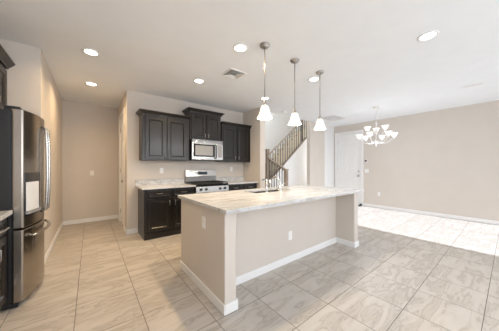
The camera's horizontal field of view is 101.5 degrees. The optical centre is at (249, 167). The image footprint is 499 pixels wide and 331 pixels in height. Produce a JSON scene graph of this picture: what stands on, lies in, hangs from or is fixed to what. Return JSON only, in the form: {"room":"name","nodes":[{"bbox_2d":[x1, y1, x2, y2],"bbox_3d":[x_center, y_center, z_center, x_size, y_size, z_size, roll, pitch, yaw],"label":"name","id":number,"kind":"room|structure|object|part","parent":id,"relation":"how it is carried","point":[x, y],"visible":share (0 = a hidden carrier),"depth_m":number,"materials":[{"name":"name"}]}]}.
{"room":"kitchen","nodes":[
{"label":"kitchen","id":0,"kind":"room"},
{"bbox_2d":[0,38,21,107],"bbox_3d":[-2.949,-0.100,2.328,0.500,2.740,0.140,0,0,-38],"label":"wall","id":1,"kind":"structure","parent":0,"point":[13,49],"depth_m":2.39,"materials":[{"name":"beige paint"}]},
{"bbox_2d":[22,44,61,255],"bbox_3d":[-3.440,-0.100,3.493,0.160,2.740,2.580,0,0,-38],"label":"wall","id":2,"kind":"structure","parent":0,"point":[41,97],"depth_m":2.92,"materials":[{"name":"beige paint"}]},
{"bbox_2d":[44,221,62,264],"bbox_3d":[-3.343,1.224,3.470,0.064,0.092,2.454,0,0,-38],"label":"baseboard","id":3,"kind":"structure","parent":2,"relation":"attached to","point":[61,225],"depth_m":3.21,"materials":[{"name":"white paint"}]},
{"bbox_2d":[62,100,117,220],"bbox_3d":[-3.722,-0.100,4.821,1.030,2.740,0.140,0,0,-38],"label":"wall","id":4,"kind":"structure","parent":0,"point":[89,131],"depth_m":4.72,"materials":[{"name":"beige paint"}]},
{"bbox_2d":[63,215,117,224],"bbox_3d":[-3.669,1.224,4.764,1.016,0.092,0.014,0,0,-38],"label":"baseboard","id":5,"kind":"structure","parent":4,"relation":"attached to","point":[77,221],"depth_m":4.72,"materials":[{"name":"white paint"}]},
{"bbox_2d":[118,90,134,228],"bbox_3d":[-2.787,-0.100,4.574,0.140,2.740,1.680,0,0,-38],"label":"wall","id":6,"kind":"structure","parent":0,"point":[128,101],"depth_m":3.92,"materials":[{"name":"beige paint"}]},
{"bbox_2d":[119,108,124,229],"bbox_3d":[-2.770,0.033,4.517,0.184,2.475,0.940,0,0,-38],"label":"door","id":7,"kind":"structure","parent":6,"relation":"in","point":[121,119],"depth_m":4.56,"materials":[{"name":"white paint"}]},
{"bbox_2d":[118,215,137,233],"bbox_3d":[-2.723,1.224,4.517,0.199,0.092,1.540,0,0,-38],"label":"baseboard","id":8,"kind":"structure","parent":6,"relation":"attached to","point":[133,230],"depth_m":3.92,"materials":[{"name":"white paint"}]},
{"bbox_2d":[135,91,242,227],"bbox_3d":[-1.237,-0.100,4.808,2.590,2.740,0.140,0,0,-38],"label":"wall","id":9,"kind":"structure","parent":0,"point":[144,170],"depth_m":4.37,"materials":[{"name":"beige paint"}]},
{"bbox_2d":[136,108,190,160],"bbox_3d":[-1.716,-0.593,4.097,0.950,0.925,0.387,0,0,-38],"label":"upper cabinet","id":10,"kind":"object","parent":9,"relation":"attached to","point":[163,136],"visible":1,"depth_m":3.96,"materials":[{"name":"brown wood"}]},
{"bbox_3d":[-1.779,-0.552,3.876,0.368,0.805,0.022,0,0,-38],"label":"door","id":11,"kind":"part","parent":10,"relation":"part of","materials":[{"name":"brown wood"}]},
{"bbox_3d":[-1.716,-1.018,4.097,0.950,0.075,0.386,0,0,-38],"label":"crown molding","id":12,"kind":"part","parent":10,"relation":"part of","materials":[{"name":"brown wood"}]},
{"bbox_3d":[-1.461,-0.552,4.124,0.395,0.805,0.022,0,0,-38],"label":"door","id":13,"kind":"part","parent":10,"relation":"part of","materials":[{"name":"brown wood"}]},
{"bbox_2d":[182,107,223,140],"bbox_3d":[-1.039,-0.922,4.627,0.860,0.645,0.387,0,0,-38],"label":"upper cabinet","id":14,"kind":"object","parent":9,"relation":"attached to","point":[203,124],"visible":0.94,"depth_m":4.48,"materials":[{"name":"brown wood"}]},
{"bbox_3d":[-1.095,-0.882,4.410,0.335,0.525,0.022,0,0,-38],"label":"door","id":15,"kind":"part","parent":14,"relation":"part of","materials":[{"name":"brown wood"}]},
{"bbox_3d":[-1.038,-1.208,4.626,0.860,0.075,0.386,0,0,-38],"label":"crown molding","id":16,"kind":"part","parent":14,"relation":"part of","materials":[{"name":"brown wood"}]},
{"bbox_2d":[189,139,222,160],"bbox_3d":[-1.012,-0.370,4.600,0.740,0.449,0.460,0,0,-38],"label":"microwave","id":17,"kind":"object","parent":14,"relation":"attached to","point":[199,150],"visible":0.99,"depth_m":4.43,"materials":[{"name":"silver metal"}]},
{"bbox_3d":[-0.976,-0.344,4.421,0.575,0.365,0.030,0,0,-38],"label":"door","id":18,"kind":"part","parent":17,"relation":"part of","materials":[{"name":"silver metal"}]},
{"bbox_3d":[-0.684,-0.344,4.649,0.163,0.365,0.030,0,0,-38],"label":"control panel","id":19,"kind":"part","parent":17,"relation":"part of","materials":[{"name":"silver metal"}]},
{"bbox_3d":[-0.815,-0.882,4.629,0.335,0.525,0.022,0,0,-38],"label":"door","id":20,"kind":"part","parent":14,"relation":"part of","materials":[{"name":"brown wood"}]},
{"bbox_2d":[215,121,251,161],"bbox_3d":[-0.397,-0.598,5.129,0.860,0.935,0.387,0,0,-38],"label":"upper cabinet","id":21,"kind":"object","parent":9,"relation":"attached to","point":[235,137],"visible":0.94,"depth_m":4.99,"materials":[{"name":"brown wood"}]},
{"bbox_3d":[-0.490,-0.557,4.883,0.380,0.815,0.022,0,0,-38],"label":"door","id":22,"kind":"part","parent":21,"relation":"part of","materials":[{"name":"brown wood"}]},
{"bbox_3d":[-0.396,-1.028,5.128,0.860,0.075,0.386,0,0,-38],"label":"crown molding","id":23,"kind":"part","parent":21,"relation":"part of","materials":[{"name":"brown wood"}]},
{"bbox_3d":[-0.157,-0.557,5.143,0.365,0.815,0.022,0,0,-38],"label":"door","id":24,"kind":"part","parent":21,"relation":"part of","materials":[{"name":"brown wood"}]},
{"bbox_2d":[0,0,498,126],"bbox_3d":[1.276,-1.570,3.167,8.470,0.200,8.900,0,0,-38],"label":"ceiling","id":25,"kind":"structure","parent":0,"point":[369,53],"depth_m":2.53,"materials":[{"name":"paint"}]},
{"bbox_2d":[81,48,99,56],"bbox_3d":[-2.024,-1.465,2.607,0.190,0.010,0.190,0,0,-38],"label":"recessed light","id":26,"kind":"object","parent":25,"relation":"in","point":[88,51],"visible":1,"depth_m":2.60,"materials":[{"name":"white paint"}]},
{"bbox_2d":[85,82,97,85],"bbox_3d":[-2.785,-1.465,3.598,0.190,0.010,0.190,0,0,-38],"label":"recessed light","id":27,"kind":"object","parent":25,"relation":"in","point":[87,83],"visible":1,"depth_m":3.59,"materials":[{"name":"white paint"}]},
{"bbox_2d":[193,79,204,83],"bbox_3d":[-0.863,-1.465,3.476,0.190,0.010,0.190,0,0,-38],"label":"recessed light","id":28,"kind":"object","parent":25,"relation":"in","point":[199,81],"visible":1,"depth_m":3.48,"materials":[{"name":"white paint"}]},
{"bbox_2d":[221,68,246,79],"bbox_3d":[-0.246,-1.464,3.215,0.300,0.012,0.300,0,0,-38],"label":"ceiling vent","id":29,"kind":"object","parent":25,"relation":"in","point":[232,73],"visible":1,"depth_m":3.21,"materials":[{"name":"white metal"}]},
{"bbox_2d":[233,43,247,52],"bbox_3d":[-0.112,-1.465,2.514,0.190,0.010,0.190,0,0,-38],"label":"recessed light","id":30,"kind":"object","parent":25,"relation":"in","point":[240,48],"visible":1,"depth_m":2.51,"materials":[{"name":"white paint"}]},
{"bbox_2d":[257,42,271,119],"bbox_3d":[0.184,-1.029,2.453,0.182,0.882,0.182,0,0,-38],"label":"pendant lamp","id":31,"kind":"object","parent":25,"relation":"hanging from","point":[264,114],"visible":1,"depth_m":2.43,"materials":[{"name":"white glass"}]},
{"bbox_3d":[0.184,-0.665,2.453,0.182,0.154,0.182,0,0,-38],"label":"lamp shade","id":32,"kind":"part","parent":31,"relation":"part of","materials":[{"name":"white glass"}]},
{"bbox_3d":[0.184,-1.120,2.453,0.012,0.640,0.012,0,0,29],"label":"rod","id":33,"kind":"part","parent":31,"relation":"part of","materials":[{"name":"silver metal"}]},
{"bbox_2d":[288,58,301,125],"bbox_3d":[0.622,-1.029,2.802,0.182,0.882,0.182,0,0,-38],"label":"pendant lamp","id":34,"kind":"object","parent":25,"relation":"hanging from","point":[294,121],"visible":1,"depth_m":2.78,"materials":[{"name":"white glass"}]},
{"bbox_3d":[0.622,-1.120,2.802,0.012,0.640,0.012,0,0,-15],"label":"rod","id":35,"kind":"part","parent":34,"relation":"part of","materials":[{"name":"silver metal"}]},
{"bbox_3d":[0.622,-0.665,2.802,0.182,0.154,0.182,0,0,-38],"label":"lamp shade","id":36,"kind":"part","parent":34,"relation":"part of","materials":[{"name":"white glass"}]},
{"bbox_2d":[308,77,318,81],"bbox_3d":[1.073,-1.465,3.402,0.190,0.010,0.190,0,0,-38],"label":"recessed light","id":37,"kind":"object","parent":25,"relation":"in","point":[311,79],"visible":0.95,"depth_m":3.41,"materials":[{"name":"white paint"}]},
{"bbox_2d":[314,70,325,129],"bbox_3d":[1.089,-1.029,3.154,0.182,0.882,0.182,0,0,-38],"label":"pendant lamp","id":38,"kind":"object","parent":25,"relation":"hanging from","point":[320,125],"visible":1,"depth_m":3.13,"materials":[{"name":"white glass"}]},
{"bbox_3d":[1.089,-1.120,3.154,0.012,0.640,0.012,0,0,-15],"label":"rod","id":39,"kind":"part","parent":38,"relation":"part of","materials":[{"name":"silver metal"}]},
{"bbox_3d":[1.089,-0.665,3.154,0.182,0.154,0.182,0,0,-38],"label":"lamp shade","id":40,"kind":"part","parent":38,"relation":"part of","materials":[{"name":"white glass"}]},
{"bbox_2d":[321,115,347,120],"bbox_3d":[2.518,-1.465,6.117,0.700,0.010,0.500,0,0,-38],"label":"ceiling vent","id":41,"kind":"object","parent":25,"relation":"in","point":[332,117],"visible":0.95,"depth_m":6.12,"materials":[{"name":"white metal"}]},
{"bbox_2d":[356,106,397,145],"bbox_3d":[3.090,-0.993,4.978,0.896,0.955,0.797,0,0,-38],"label":"chandelier","id":42,"kind":"object","parent":25,"relation":"hanging from","point":[388,133],"visible":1,"depth_m":4.95,"materials":[{"name":"white glass"}]},
{"bbox_2d":[417,30,438,41],"bbox_3d":[1.997,-1.465,2.284,0.190,0.010,0.190,0,0,-38],"label":"recessed light","id":43,"kind":"object","parent":25,"relation":"in","point":[428,35],"visible":1,"depth_m":2.27,"materials":[{"name":"white paint"}]},
{"bbox_2d":[460,82,483,88],"bbox_3d":[3.994,-1.465,3.667,0.110,0.010,0.280,0,0,-38],"label":"ceiling vent","id":44,"kind":"object","parent":25,"relation":"in","point":[481,83],"visible":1,"depth_m":3.65,"materials":[{"name":"white metal"}]},
{"bbox_2d":[0,205,498,330],"bbox_3d":[1.276,1.330,3.167,8.470,0.120,8.900,0,0,-38],"label":"floor","id":45,"kind":"structure","parent":0,"point":[407,271],"depth_m":2.19,"materials":[{"name":"tile"}]},
{"bbox_2d":[0,217,9,308],"bbox_3d":[-2.115,0.844,1.352,0.611,0.853,0.695,0,0,-38],"label":"base cabinet","id":46,"kind":"object","parent":45,"relation":"on","point":[3,224],"visible":0.98,"depth_m":1.71,"materials":[{"name":"brown wood"}]},
{"bbox_3d":[-1.917,0.502,1.513,0.022,0.135,0.645,0,0,-38],"label":"drawer","id":47,"kind":"part","parent":46,"relation":"part of","materials":[{"name":"brown wood"}]},
{"bbox_3d":[-2.019,0.868,1.643,0.022,0.565,0.315,0,0,-38],"label":"door","id":48,"kind":"part","parent":46,"relation":"part of","materials":[{"name":"brown wood"}]},
{"bbox_2d":[0,210,12,220],"bbox_3d":[-2.115,0.343,1.343,0.598,0.145,0.720,0,0,-38],"label":"countertop","id":49,"kind":"structure","parent":46,"relation":"on","point":[3,214],"depth_m":1.70,"materials":[{"name":"stone"}]},
{"bbox_2d":[0,105,50,310],"bbox_3d":[-2.515,0.360,2.026,0.772,1.820,0.814,0,0,-38],"label":"refrigerator","id":50,"kind":"object","parent":45,"relation":"on","point":[22,132],"visible":1,"depth_m":1.87,"materials":[{"name":"silver metal"}]},
{"bbox_3d":[-2.185,0.014,2.024,0.146,1.088,0.404,0,0,-38],"label":"door","id":51,"kind":"part","parent":50,"relation":"part of","materials":[{"name":"silver metal"}]},
{"bbox_3d":[-2.311,0.897,2.185,0.146,0.655,0.814,0,0,-38],"label":"freezer drawer","id":52,"kind":"part","parent":50,"relation":"part of","materials":[{"name":"silver metal"}]},
{"bbox_3d":[-2.256,0.645,2.229,0.108,0.028,0.692,0,0,-38],"label":"handle","id":53,"kind":"part","parent":50,"relation":"part of","materials":[{"name":"silver metal"}]},
{"bbox_3d":[-2.438,0.014,2.347,0.146,1.088,0.404,0,0,-38],"label":"door","id":54,"kind":"part","parent":50,"relation":"part of","materials":[{"name":"silver metal"}]},
{"bbox_3d":[-2.194,0.020,2.188,0.065,0.924,0.028,0,0,-38],"label":"handle","id":55,"kind":"part","parent":50,"relation":"part of","materials":[{"name":"silver metal"}]},
{"bbox_3d":[-2.267,0.020,2.283,0.065,0.924,0.028,0,0,-38],"label":"handle","id":56,"kind":"part","parent":50,"relation":"part of","materials":[{"name":"silver metal"}]},
{"bbox_2d":[138,187,194,240],"bbox_3d":[-1.618,0.829,4.008,0.915,0.882,0.619,0,0,-38],"label":"base cabinet","id":57,"kind":"object","parent":45,"relation":"on","point":[159,210],"visible":0.88,"depth_m":3.71,"materials":[{"name":"brown wood"}]},
{"bbox_3d":[-1.618,0.477,3.671,0.400,0.135,0.022,0,0,-38],"label":"drawer","id":58,"kind":"part","parent":57,"relation":"part of","materials":[{"name":"brown wood"}]},
{"bbox_3d":[-1.618,0.858,3.671,0.400,0.585,0.022,0,0,-38],"label":"door","id":59,"kind":"part","parent":57,"relation":"part of","materials":[{"name":"brown wood"}]},
{"bbox_2d":[135,178,195,189],"bbox_3d":[-1.638,0.317,3.999,0.963,0.143,0.639,0,0,-38],"label":"countertop","id":60,"kind":"structure","parent":57,"relation":"on","point":[148,184],"depth_m":4.04,"materials":[{"name":"stone"}]},
{"bbox_3d":[-1.270,0.858,3.944,0.405,0.585,0.022,0,0,-38],"label":"door","id":61,"kind":"part","parent":57,"relation":"part of","materials":[{"name":"brown wood"}]},
{"bbox_3d":[-1.270,0.477,3.944,0.405,0.135,0.022,0,0,-38],"label":"drawer","id":62,"kind":"part","parent":57,"relation":"part of","materials":[{"name":"brown wood"}]},
{"bbox_2d":[185,170,228,193],"bbox_3d":[-0.931,0.667,4.498,0.756,1.205,0.701,0,0,-38],"label":"gas range","id":63,"kind":"object","parent":45,"relation":"on","point":[205,181],"visible":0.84,"depth_m":4.51,"materials":[{"name":"silver metal"}]},
{"bbox_3d":[-1.125,0.138,4.745,0.756,0.145,0.072,0,0,-38],"label":"backguard panel","id":64,"kind":"part","parent":63,"relation":"part of","materials":[{"name":"silver metal"}]},
{"bbox_2d":[186,183,227,186],"bbox_3d":[-0.938,0.373,4.505,0.756,0.043,0.565,0,0,-38],"label":"cooktop","id":65,"kind":"object","parent":63,"relation":"in","point":[197,184],"depth_m":4.29,"materials":[{"name":"black metal"}]},
{"bbox_3d":[-0.765,0.456,4.285,0.756,0.119,0.044,0,0,-38],"label":"control panel","id":66,"kind":"part","parent":63,"relation":"part of","materials":[{"name":"silver metal"}]},
{"bbox_2d":[228,183,256,190],"bbox_3d":[-0.313,0.829,5.027,0.857,0.882,0.619,0,0,-38],"label":"base cabinet","id":67,"kind":"object","parent":45,"relation":"on","point":[249,185],"visible":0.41,"depth_m":4.82,"materials":[{"name":"brown wood"}]},
{"bbox_3d":[-0.318,0.477,4.687,0.370,0.135,0.022,0,0,-38],"label":"drawer","id":68,"kind":"part","parent":67,"relation":"part of","materials":[{"name":"brown wood"}]},
{"bbox_2d":[216,176,257,184],"bbox_3d":[-0.317,0.317,5.031,0.861,0.143,0.639,0,0,-38],"label":"countertop","id":69,"kind":"structure","parent":67,"relation":"on","point":[237,179],"depth_m":5.09,"materials":[{"name":"stone"}]},
{"bbox_3d":[0.013,0.477,4.946,0.370,0.135,0.022,0,0,-38],"label":"drawer","id":70,"kind":"part","parent":67,"relation":"part of","materials":[{"name":"brown wood"}]},
{"bbox_2d":[178,185,363,315],"bbox_3d":[0.453,0.812,2.923,2.557,0.915,1.180,0,0,-38],"label":"kitchen island","id":71,"kind":"object","parent":45,"relation":"on","point":[229,239],"visible":1,"depth_m":2.40,"materials":[{"name":"beige paint"}]},
{"bbox_2d":[202,216,205,228],"bbox_3d":[-0.464,0.560,2.067,0.006,0.116,0.072,0,0,-38],"label":"outlet plate","id":72,"kind":"object","parent":71,"relation":"attached to","point":[203,217],"depth_m":2.06,"materials":[{"name":"white plastic"}]},
{"bbox_3d":[-0.495,0.829,2.209,0.120,0.882,1.070,0,0,-38],"label":"panel","id":73,"kind":"part","parent":71,"relation":"part of","materials":[{"name":"beige paint"}]},
{"bbox_3d":[0.440,1.224,2.930,2.508,0.092,1.084,0,0,-38],"label":"baseboard","id":74,"kind":"part","parent":71,"relation":"part of","materials":[{"name":"white paint"}]},
{"bbox_2d":[178,185,363,213],"bbox_3d":[0.454,0.371,2.921,2.557,0.033,1.175,0,0,-38],"label":"island countertop","id":75,"kind":"structure","parent":71,"relation":"on","point":[234,201],"depth_m":2.47,"materials":[{"name":"stone"}]},
{"bbox_2d":[251,190,277,192],"bbox_3d":[0.269,0.496,3.148,0.770,0.217,0.400,0,0,-38],"label":"sink basin","id":76,"kind":"object","parent":75,"relation":"in","point":[252,191],"depth_m":3.31,"materials":[{"name":"silver metal"}]},
{"bbox_2d":[262,179,267,192],"bbox_3d":[0.217,0.259,2.857,0.052,0.193,0.119,0,0,-38],"label":"soap dispenser","id":77,"kind":"object","parent":75,"relation":"on","point":[266,180],"visible":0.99,"depth_m":2.82,"materials":[{"name":"silver metal"}]},
{"bbox_2d":[269,176,284,191],"bbox_3d":[0.400,0.243,3.053,0.260,0.224,0.122,0,0,25],"label":"faucet","id":78,"kind":"object","parent":75,"relation":"on","point":[272,177],"visible":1,"depth_m":3.01,"materials":[{"name":"silver metal"}]},
{"bbox_3d":[0.384,0.203,3.064,0.033,0.144,0.217,0,0,-44],"label":"spout","id":79,"kind":"part","parent":78,"relation":"part of","materials":[{"name":"silver metal"}]},
{"bbox_3d":[0.540,0.829,2.801,2.240,0.882,0.110,0,0,-38],"label":"panel","id":80,"kind":"part","parent":71,"relation":"part of","materials":[{"name":"beige paint"}]},
{"bbox_2d":[288,231,291,239],"bbox_3d":[0.545,0.915,2.732,0.072,0.116,0.006,0,0,-38],"label":"outlet plate","id":81,"kind":"object","parent":71,"relation":"attached to","point":[289,232],"depth_m":2.72,"materials":[{"name":"white plastic"}]},
{"bbox_3d":[1.365,0.829,3.662,0.120,0.882,1.070,0,0,-38],"label":"panel","id":82,"kind":"part","parent":71,"relation":"part of","materials":[{"name":"beige paint"}]},
{"bbox_2d":[265,120,308,187],"bbox_3d":[1.196,-0.554,6.888,3.445,3.649,1.757,0,0,-38],"label":"stair railing","id":83,"kind":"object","parent":45,"relation":"on","point":[273,165],"depth_m":7.01,"materials":[{"name":"beige wood"}]},
{"bbox_3d":[0.554,0.355,6.308,0.114,1.830,0.114,0,0,-38],"label":"newel post","id":84,"kind":"part","parent":83,"relation":"part of","materials":[{"name":"brown wood"}]},
{"bbox_3d":[0.788,-0.105,6.009,0.060,0.404,0.700,0,0,-38],"label":"handrail","id":85,"kind":"part","parent":83,"relation":"part of","materials":[{"name":"brown wood"}]},
{"bbox_3d":[1.022,0.660,5.709,0.114,1.220,0.114,0,0,-38],"label":"newel post","id":86,"kind":"part","parent":83,"relation":"part of","materials":[{"name":"brown wood"}]},
{"bbox_3d":[1.582,-1.365,7.112,2.550,2.027,0.060,0,0,-38],"label":"handrail","id":87,"kind":"part","parent":83,"relation":"part of","materials":[{"name":"brown wood"}]},
{"bbox_3d":[1.893,-1.347,7.355,0.060,0.866,0.060,0,0,-38],"label":"newel post","id":88,"kind":"part","parent":83,"relation":"part of","materials":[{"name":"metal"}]},
{"bbox_2d":[243,107,264,187],"bbox_3d":[-0.366,-1.380,5.926,0.160,5.300,2.250,0,0,-38],"label":"wall","id":89,"kind":"structure","parent":0,"point":[254,170],"depth_m":5.13,"materials":[{"name":"beige paint"}]},
{"bbox_2d":[265,113,297,157],"bbox_3d":[0.661,-1.380,7.673,3.610,5.300,0.120,0,0,-38],"label":"wall","id":90,"kind":"structure","parent":0,"point":[277,128],"depth_m":7.90,"materials":[{"name":"white paint"}]},
{"bbox_2d":[270,139,306,186],"bbox_3d":[1.650,-0.219,7.171,2.670,2.979,0.070,0,0,-38],"label":"wall","id":91,"kind":"structure","parent":0,"point":[297,164],"depth_m":7.15,"materials":[{"name":"white paint"}]},
{"bbox_2d":[307,122,333,186],"bbox_3d":[2.485,-0.100,7.068,1.480,2.740,0.120,0,0,-38],"label":"wall","id":92,"kind":"structure","parent":0,"point":[315,138],"depth_m":6.94,"materials":[{"name":"beige paint"}]},
{"bbox_2d":[299,100,498,220],"bbox_3d":[4.558,-1.380,5.731,0.140,5.300,8.620,0,0,-38],"label":"wall","id":93,"kind":"structure","parent":0,"point":[443,161],"depth_m":5.25,"materials":[{"name":"beige paint"}]},
{"bbox_2d":[335,130,362,205],"bbox_3d":[3.466,0.018,7.093,0.184,2.505,0.980,0,0,-38],"label":"door","id":94,"kind":"structure","parent":93,"relation":"in","point":[348,149],"depth_m":7.06,"materials":[{"name":"white paint"}]},
{"bbox_2d":[363,203,498,224],"bbox_3d":[5.125,1.224,4.880,0.014,0.092,6.580,0,0,-38],"label":"baseboard","id":95,"kind":"structure","parent":93,"relation":"attached to","point":[486,221],"depth_m":5.23,"materials":[{"name":"white paint"}]},
{"bbox_3d":[-1.298,-0.100,-0.304,0.140,2.740,6.320,0,0,-38],"label":"wall","id":96,"kind":"structure","parent":0,"visible":0},
{"bbox_2d":[0,44,14,108],"bbox_3d":[-2.654,-0.899,1.909,0.447,0.618,0.877,0,0,-38],"label":"upper cabinet","id":97,"kind":"object","parent":96,"relation":"attached to","point":[6,62],"visible":0.85,"depth_m":2.25,"materials":[{"name":"brown wood"}]},
{"bbox_3d":[-2.661,-0.855,2.172,0.022,0.500,0.410,0,0,-38],"label":"door","id":98,"kind":"part","parent":97,"relation":"part of","materials":[{"name":"brown wood"}]},
{"bbox_3d":[-2.508,-1.169,2.023,0.078,0.078,0.877,0,0,-38],"label":"crown molding","id":99,"kind":"part","parent":97,"relation":"part of","materials":[{"name":"brown wood"}]}
]}

